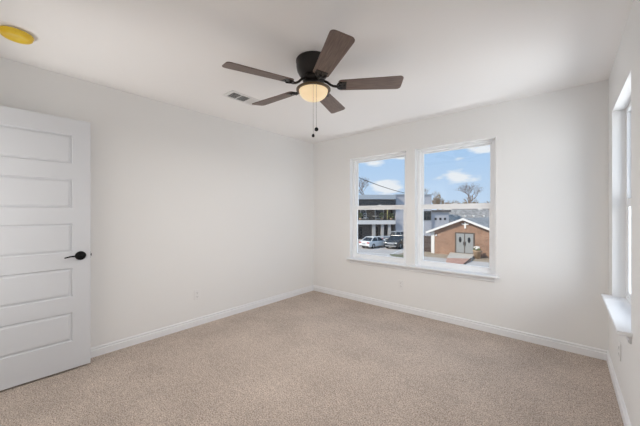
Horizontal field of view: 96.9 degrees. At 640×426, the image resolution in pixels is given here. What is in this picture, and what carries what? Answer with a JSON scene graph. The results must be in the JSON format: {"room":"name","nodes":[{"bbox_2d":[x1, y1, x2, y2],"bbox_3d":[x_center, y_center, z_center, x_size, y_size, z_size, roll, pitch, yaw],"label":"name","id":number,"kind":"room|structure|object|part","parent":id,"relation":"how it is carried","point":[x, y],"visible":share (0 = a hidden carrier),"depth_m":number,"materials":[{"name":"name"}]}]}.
{"room":"empty bedroom","nodes":[
{"label":"empty bedroom","id":0,"kind":"room"},
{"bbox_2d":[0,57,313,347],"bbox_3d":[-1.394,0.055,3.364,0.150,2.440,4.036,0,0,41],"label":"wall","id":1,"kind":"structure","parent":0,"point":[184,201],"depth_m":3.06,"materials":[{"name":"white paint"}]},
{"bbox_2d":[194,289,199,299],"bbox_3d":[-1.403,0.923,3.233,0.009,0.116,0.072,0,0,41],"label":"wall outlet","id":2,"kind":"object","parent":1,"relation":"attached to","point":[196,292],"visible":1,"depth_m":3.23,"materials":[{"name":"white plastic"}]},
{"bbox_2d":[91,285,313,357],"bbox_3d":[-1.337,1.232,3.305,0.014,0.086,3.722,0,0,41],"label":"baseboard","id":3,"kind":"structure","parent":1,"relation":"attached to","point":[99,350],"depth_m":3.13,"materials":[{"name":"white paint"}]},
{"bbox_2d":[0,290,623,425],"bbox_3d":[-0.031,1.350,2.182,3.758,0.150,4.036,0,0,41],"label":"floor","id":4,"kind":"structure","parent":0,"point":[312,358],"depth_m":2.19,"materials":[{"name":"carpet"}]},
{"bbox_2d":[0,0,632,143],"bbox_3d":[-0.031,-1.240,2.182,3.758,0.150,4.036,0,0,41],"label":"ceiling","id":5,"kind":"structure","parent":0,"point":[451,56],"depth_m":2.00,"materials":[{"name":"white paint"}]},
{"bbox_2d":[0,25,33,44],"bbox_3d":[-1.951,-1.145,1.822,0.162,0.040,0.162,0,0,41],"label":"smoke detector","id":6,"kind":"object","parent":5,"relation":"attached to","point":[14,34],"visible":1,"depth_m":1.80,"materials":[{"name":"yellow plastic"}]},
{"bbox_2d":[222,90,260,105],"bbox_3d":[-0.778,-1.161,2.865,0.180,0.009,0.360,0,0,41],"label":"ceiling vent","id":7,"kind":"object","parent":5,"relation":"in","point":[232,94],"visible":0.85,"depth_m":2.84,"materials":[{"name":"white metal"}]},
{"bbox_2d":[222,29,403,136],"bbox_3d":[-0.088,-0.856,2.182,1.254,0.618,1.297,0,0,41],"label":"ceiling fan","id":8,"kind":"object","parent":5,"relation":"hanging from","point":[313,67],"visible":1,"depth_m":2.06,"materials":[{"name":"brown wood"}]},
{"bbox_3d":[-0.409,-0.953,1.923,0.478,0.006,0.148,-3,13,-34],"label":"blade","id":9,"kind":"part","parent":8,"relation":"part of","materials":[{"name":"brown wood"}]},
{"bbox_3d":[-0.388,-0.980,2.427,0.478,0.006,0.148,2,13,38],"label":"blade","id":10,"kind":"part","parent":8,"relation":"part of","materials":[{"name":"brown wood"}]},
{"bbox_3d":[-0.052,-0.899,2.160,0.218,0.080,0.218,0,0,41],"label":"lamp shade","id":11,"kind":"part","parent":8,"relation":"part of","materials":[{"name":"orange glass"}]},
{"bbox_3d":[-0.028,-0.773,2.035,0.003,0.336,0.003,0,0,41],"label":"pull chain","id":12,"kind":"part","parent":8,"relation":"part of","materials":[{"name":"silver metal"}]},
{"bbox_3d":[0.097,-0.992,2.562,0.148,0.006,0.478,-13,-1,21],"label":"blade","id":13,"kind":"part","parent":8,"relation":"part of","materials":[{"name":"brown wood"}]},
{"bbox_3d":[0.063,-0.965,1.747,0.148,0.006,0.478,12,-3,-15],"label":"blade","id":14,"kind":"part","parent":8,"relation":"part of","materials":[{"name":"brown wood"}]},
{"bbox_3d":[0.376,-0.980,2.142,0.478,0.006,0.148,-2,-12,2],"label":"blade","id":15,"kind":"part","parent":8,"relation":"part of","materials":[{"name":"brown wood"}]},
{"bbox_2d":[314,79,608,350],"bbox_3d":[1.242,0.055,3.650,3.458,2.440,0.150,0,0,41],"label":"wall","id":16,"kind":"structure","parent":0,"point":[552,148],"depth_m":2.88,"materials":[{"name":"white paint"}]},
{"bbox_2d":[353,152,405,262],"bbox_3d":[0.848,-0.077,4.038,0.880,1.474,0.070,0,0,41],"label":"window","id":17,"kind":"structure","parent":16,"relation":"in","point":[356,207],"depth_m":4.10,"materials":[{"name":"white plastic"}]},
{"bbox_3d":[0.837,0.255,4.025,0.796,0.741,0.026,0,0,41],"label":"sash","id":18,"kind":"part","parent":17,"relation":"part of","materials":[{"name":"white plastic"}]},
{"bbox_3d":[0.855,-0.428,4.046,0.796,0.712,0.024,0,0,41],"label":"sash","id":19,"kind":"part","parent":17,"relation":"part of","materials":[{"name":"white plastic"}]},
{"bbox_2d":[398,280,403,288],"bbox_3d":[1.053,0.928,3.709,0.072,0.116,0.009,0,0,41],"label":"wall outlet","id":20,"kind":"object","parent":16,"relation":"attached to","point":[400,282],"visible":1,"depth_m":3.71,"materials":[{"name":"white plastic"}]},
{"bbox_2d":[346,257,498,282],"bbox_3d":[1.159,0.696,3.636,1.937,0.072,0.140,0,0,41],"label":"trim","id":21,"kind":"structure","parent":16,"relation":"attached to","point":[487,277],"depth_m":3.45,"materials":[{"name":"white paint"}]},
{"bbox_2d":[417,139,495,273],"bbox_3d":[1.602,-0.077,3.385,0.880,1.474,0.070,0,0,41],"label":"window","id":22,"kind":"structure","parent":16,"relation":"in","point":[421,206],"depth_m":3.32,"materials":[{"name":"white plastic"}]},
{"bbox_3d":[1.591,0.255,3.372,0.796,0.741,0.026,0,0,41],"label":"sash","id":23,"kind":"part","parent":22,"relation":"part of","materials":[{"name":"white plastic"}]},
{"bbox_3d":[1.608,-0.428,3.392,0.796,0.712,0.024,0,0,41],"label":"sash","id":24,"kind":"part","parent":22,"relation":"part of","materials":[{"name":"white plastic"}]},
{"bbox_2d":[313,285,607,360],"bbox_3d":[1.188,1.232,3.588,3.458,0.086,0.014,0,0,41],"label":"baseboard","id":25,"kind":"structure","parent":16,"relation":"attached to","point":[580,349],"depth_m":3.08,"materials":[{"name":"white paint"}]},
{"bbox_2d":[609,0,639,425],"bbox_3d":[1.332,0.055,1.000,0.150,2.440,4.036,0,0,41],"label":"wall","id":26,"kind":"structure","parent":0,"point":[624,78],"depth_m":1.81,"materials":[{"name":"white paint"}]},
{"bbox_2d":[601,294,632,343],"bbox_3d":[2.048,0.696,1.925,0.140,0.072,0.980,0,0,41],"label":"trim","id":27,"kind":"structure","parent":26,"relation":"attached to","point":[618,308],"depth_m":1.88,"materials":[{"name":"white paint"}]},
{"bbox_2d":[606,351,630,425],"bbox_3d":[1.265,1.232,1.048,0.014,0.086,3.722,0,0,41],"label":"baseboard","id":28,"kind":"structure","parent":26,"relation":"attached to","point":[626,421],"depth_m":1.93,"materials":[{"name":"white paint"}]},
{"bbox_2d":[618,341,620,360],"bbox_3d":[2.023,0.928,1.919,0.009,0.116,0.072,0,0,41],"label":"wall outlet","id":29,"kind":"object","parent":26,"relation":"attached to","point":[619,345],"visible":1,"depth_m":1.91,"materials":[{"name":"white plastic"}]},
{"bbox_3d":[2.024,0.928,1.917,0.006,0.116,0.072,0,0,41],"label":"plate","id":30,"kind":"part","parent":29,"relation":"part of","materials":[{"name":"white plastic"}]},
{"bbox_2d":[626,102,630,303],"bbox_3d":[2.124,-0.077,1.860,0.070,1.474,0.880,0,0,41],"label":"window","id":31,"kind":"structure","parent":26,"relation":"in","point":[628,110],"depth_m":2.17,"materials":[{"name":"white plastic"}]},
{"bbox_3d":[2.111,0.255,1.871,0.026,0.741,0.796,0,0,41],"label":"sash","id":32,"kind":"part","parent":31,"relation":"part of","materials":[{"name":"white plastic"}]},
{"bbox_3d":[-1.304,0.055,0.714,3.458,2.440,0.150,0,0,41],"label":"wall","id":33,"kind":"structure","parent":0,"visible":0},
{"bbox_2d":[0,105,91,390],"bbox_3d":[-2.207,0.245,2.123,0.149,2.030,0.782,0,0,41],"label":"door","id":34,"kind":"structure","parent":33,"relation":"in","point":[45,159],"depth_m":2.18,"materials":[{"name":"white paint"}]},
{"bbox_3d":[-1.983,0.347,2.282,0.020,0.021,0.114,0,0,41],"label":"lever","id":35,"kind":"part","parent":34,"relation":"part of","materials":[{"name":"black metal"}]},
{"bbox_3d":[-1.970,0.347,2.336,0.045,0.072,0.072,0,0,41],"label":"handle","id":36,"kind":"part","parent":34,"relation":"part of","materials":[{"name":"black metal"}]},
{"label":"outside","id":37,"kind":"structure","parent":0,"visible":0},
{"bbox_2d":[358,239,488,266],"bbox_3d":[51.722,4.725,90.160,280.000,0.200,196.000,0,0,41],"label":"ground","id":38,"kind":"structure","parent":37,"point":[381,250],"depth_m":33.74,"materials":[{"name":"grey concrete"}]},
{"bbox_2d":[359,178,370,194],"bbox_3d":[9.077,-2.008,66.054,5.485,13.274,6.249,0,0,23],"label":"bare tree","id":39,"kind":"object","parent":38,"relation":"on","point":[362,186],"visible":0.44,"depth_m":66.00,"materials":[{"name":"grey plant"}]},
{"bbox_2d":[359,236,385,248],"bbox_3d":[7.460,3.880,39.066,4.560,1.490,2.160,0,0,-41],"label":"sedan","id":40,"kind":"object","parent":38,"relation":"on","point":[368,241],"visible":0.84,"depth_m":38.00,"materials":[{"name":"white paint"}]},
{"bbox_2d":[358,195,395,238],"bbox_3d":[7.064,0.673,56.900,12.199,7.905,15.200,0,0,0],"label":"modern building","id":41,"kind":"structure","parent":38,"relation":"on","point":[373,226],"depth_m":49.91,"materials":[{"name":"white concrete"}]},
{"bbox_3d":[7.301,3.442,51.580,0.633,2.005,0.040,0,0,0],"label":"pane","id":42,"kind":"part","parent":41,"relation":"part of","materials":[{"name":"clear glass"}]},
{"bbox_3d":[7.874,0.069,51.980,0.857,1.562,0.040,0,0,0],"label":"pane","id":43,"kind":"part","parent":41,"relation":"part of","materials":[{"name":"clear glass"}]},
{"bbox_3d":[10.782,0.069,51.980,1.386,1.562,0.040,0,0,0],"label":"pane","id":44,"kind":"part","parent":41,"relation":"part of","materials":[{"name":"clear glass"}]},
{"bbox_2d":[379,231,402,240],"bbox_3d":[11.826,3.680,43.756,5.660,1.890,2.330,0,0,-13],"label":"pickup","id":45,"kind":"object","parent":38,"relation":"on","point":[392,232],"visible":0.2,"depth_m":43.02,"materials":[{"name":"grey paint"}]},
{"bbox_2d":[384,234,402,248],"bbox_3d":[10.533,3.785,38.720,2.280,1.680,4.760,0,0,37],"label":"suv","id":46,"kind":"object","parent":38,"relation":"on","point":[396,240],"visible":0.73,"depth_m":37.35,"materials":[{"name":"grey paint"}]},
{"bbox_2d":[389,254,402,256],"bbox_3d":[8.912,4.610,30.956,3.307,0.030,1.773,0,0,41],"label":"grass patch","id":47,"kind":"structure","parent":38,"relation":"on","point":[395,255],"depth_m":31.12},
{"bbox_2d":[392,194,450,235],"bbox_3d":[18.203,0.224,56.225,9.908,8.802,12.350,0,0,0],"label":"building","id":48,"kind":"structure","parent":38,"relation":"on","point":[433,219],"depth_m":50.20,"materials":[{"name":"paint"}]},
{"bbox_3d":[18.840,0.361,50.190,1.386,1.539,0.040,0,0,0],"label":"pane","id":49,"kind":"part","parent":48,"relation":"part of","materials":[{"name":"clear glass"}]},
{"bbox_2d":[424,236,430,251],"bbox_3d":[12.356,3.625,34.667,3.240,2.000,0.170,0,0,41],"label":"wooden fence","id":50,"kind":"object","parent":38,"relation":"on","point":[427,239],"visible":0.24,"depth_m":34.10,"materials":[{"name":"brown wood"}]},
{"bbox_2d":[432,194,444,203],"bbox_3d":[24.108,0.258,57.994,2.708,8.735,2.645,0,0,0],"label":"tree","id":51,"kind":"object","parent":38,"relation":"on","point":[438,200],"visible":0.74,"depth_m":57.68,"materials":[{"name":"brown plant"}]},
{"bbox_2d":[400,251,488,261],"bbox_3d":[20.076,4.615,34.213,14.500,0.020,17.200,0,0,41],"label":"dirt strip","id":52,"kind":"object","parent":38,"relation":"on","point":[426,254],"visible":0.07,"depth_m":30.46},
{"bbox_2d":[426,217,488,257],"bbox_3d":[20.175,2.550,36.113,7.960,4.150,14.800,0,0,41],"label":"brick building","id":53,"kind":"structure","parent":52,"relation":"on","point":[461,235],"depth_m":31.16,"materials":[{"name":"brown brick"}]},
{"bbox_3d":[13.206,3.339,33.182,0.370,2.572,0.360,0,0,41],"label":"corner post","id":54,"kind":"part","parent":53,"relation":"part of","materials":[{"name":"white wood"}]},
{"bbox_3d":[20.175,1.385,36.113,7.960,1.820,14.800,0,0,41],"label":"rake trim","id":55,"kind":"part","parent":53,"relation":"part of","materials":[{"name":"white wood"}]},
{"bbox_3d":[15.353,3.230,31.140,0.800,2.090,0.052,0,0,41],"label":"entrance door","id":56,"kind":"part","parent":53,"relation":"part of","materials":[{"name":"grey metal"}]},
{"bbox_3d":[15.690,3.180,30.849,1.960,2.250,0.070,0,0,41],"label":"door frame","id":57,"kind":"part","parent":53,"relation":"part of","materials":[{"name":"brown"}]},
{"bbox_3d":[16.025,3.230,30.557,0.800,2.090,0.052,0,0,41],"label":"entrance door","id":58,"kind":"part","parent":53,"relation":"part of","materials":[{"name":"grey metal"}]},
{"bbox_2d":[473,246,481,258],"bbox_3d":[16.121,3.973,29.164,0.780,1.265,0.846,0,0,41],"label":"flower planter","id":59,"kind":"object","parent":52,"relation":"on","point":[477,251],"visible":1,"depth_m":28.95,"materials":[{"name":"ceramic"}]},
{"bbox_2d":[473,250,481,258],"bbox_3d":[16.124,4.185,29.168,0.780,0.840,0.780,0,0,41],"label":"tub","id":60,"kind":"object","parent":59,"relation":"in","point":[477,253],"depth_m":28.92,"materials":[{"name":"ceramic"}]},
{"bbox_2d":[445,200,459,203],"bbox_3d":[40.856,0.183,88.006,6.002,8.884,6.078,0,0,0],"label":"tree","id":61,"kind":"object","parent":38,"relation":"on","point":[452,202],"visible":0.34,"depth_m":87.46,"materials":[{"name":"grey plant"}]},
{"bbox_2d":[446,252,473,263],"bbox_3d":[13.929,4.473,28.666,2.479,0.303,5.876,0,0,34],"label":"ramp","id":62,"kind":"object","parent":38,"relation":"on","point":[457,258],"visible":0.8,"depth_m":27.91,"materials":[{"name":"concrete"}]},
{"bbox_2d":[442,209,477,209],"bbox_3d":[48.444,0.549,99.000,8.706,8.153,8.000,0,0,0],"label":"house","id":63,"kind":"structure","parent":38,"relation":"on","point":[442,209],"depth_m":95.00,"materials":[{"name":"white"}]},
{"bbox_2d":[449,210,488,222],"bbox_3d":[31.212,1.863,62.000,11.039,5.523,8.000,0,0,0],"label":"house","id":64,"kind":"structure","parent":38,"relation":"on","point":[454,215],"depth_m":60.67,"materials":[{"name":"white"}]},
{"bbox_2d":[461,195,478,203],"bbox_3d":[44.377,-0.548,84.015,5.036,10.346,5.047,0,0,0],"label":"tree","id":65,"kind":"object","parent":38,"relation":"on","point":[470,195],"visible":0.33,"depth_m":84.00,"materials":[{"name":"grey plant"}]},
{"bbox_2d":[458,182,482,209],"bbox_3d":[38.424,-1.816,72.029,7.277,12.892,6.980,0,0,0],"label":"bare tree","id":66,"kind":"object","parent":38,"relation":"on","point":[460,188],"visible":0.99,"depth_m":72.10,"materials":[{"name":"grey plant"}]}
]}

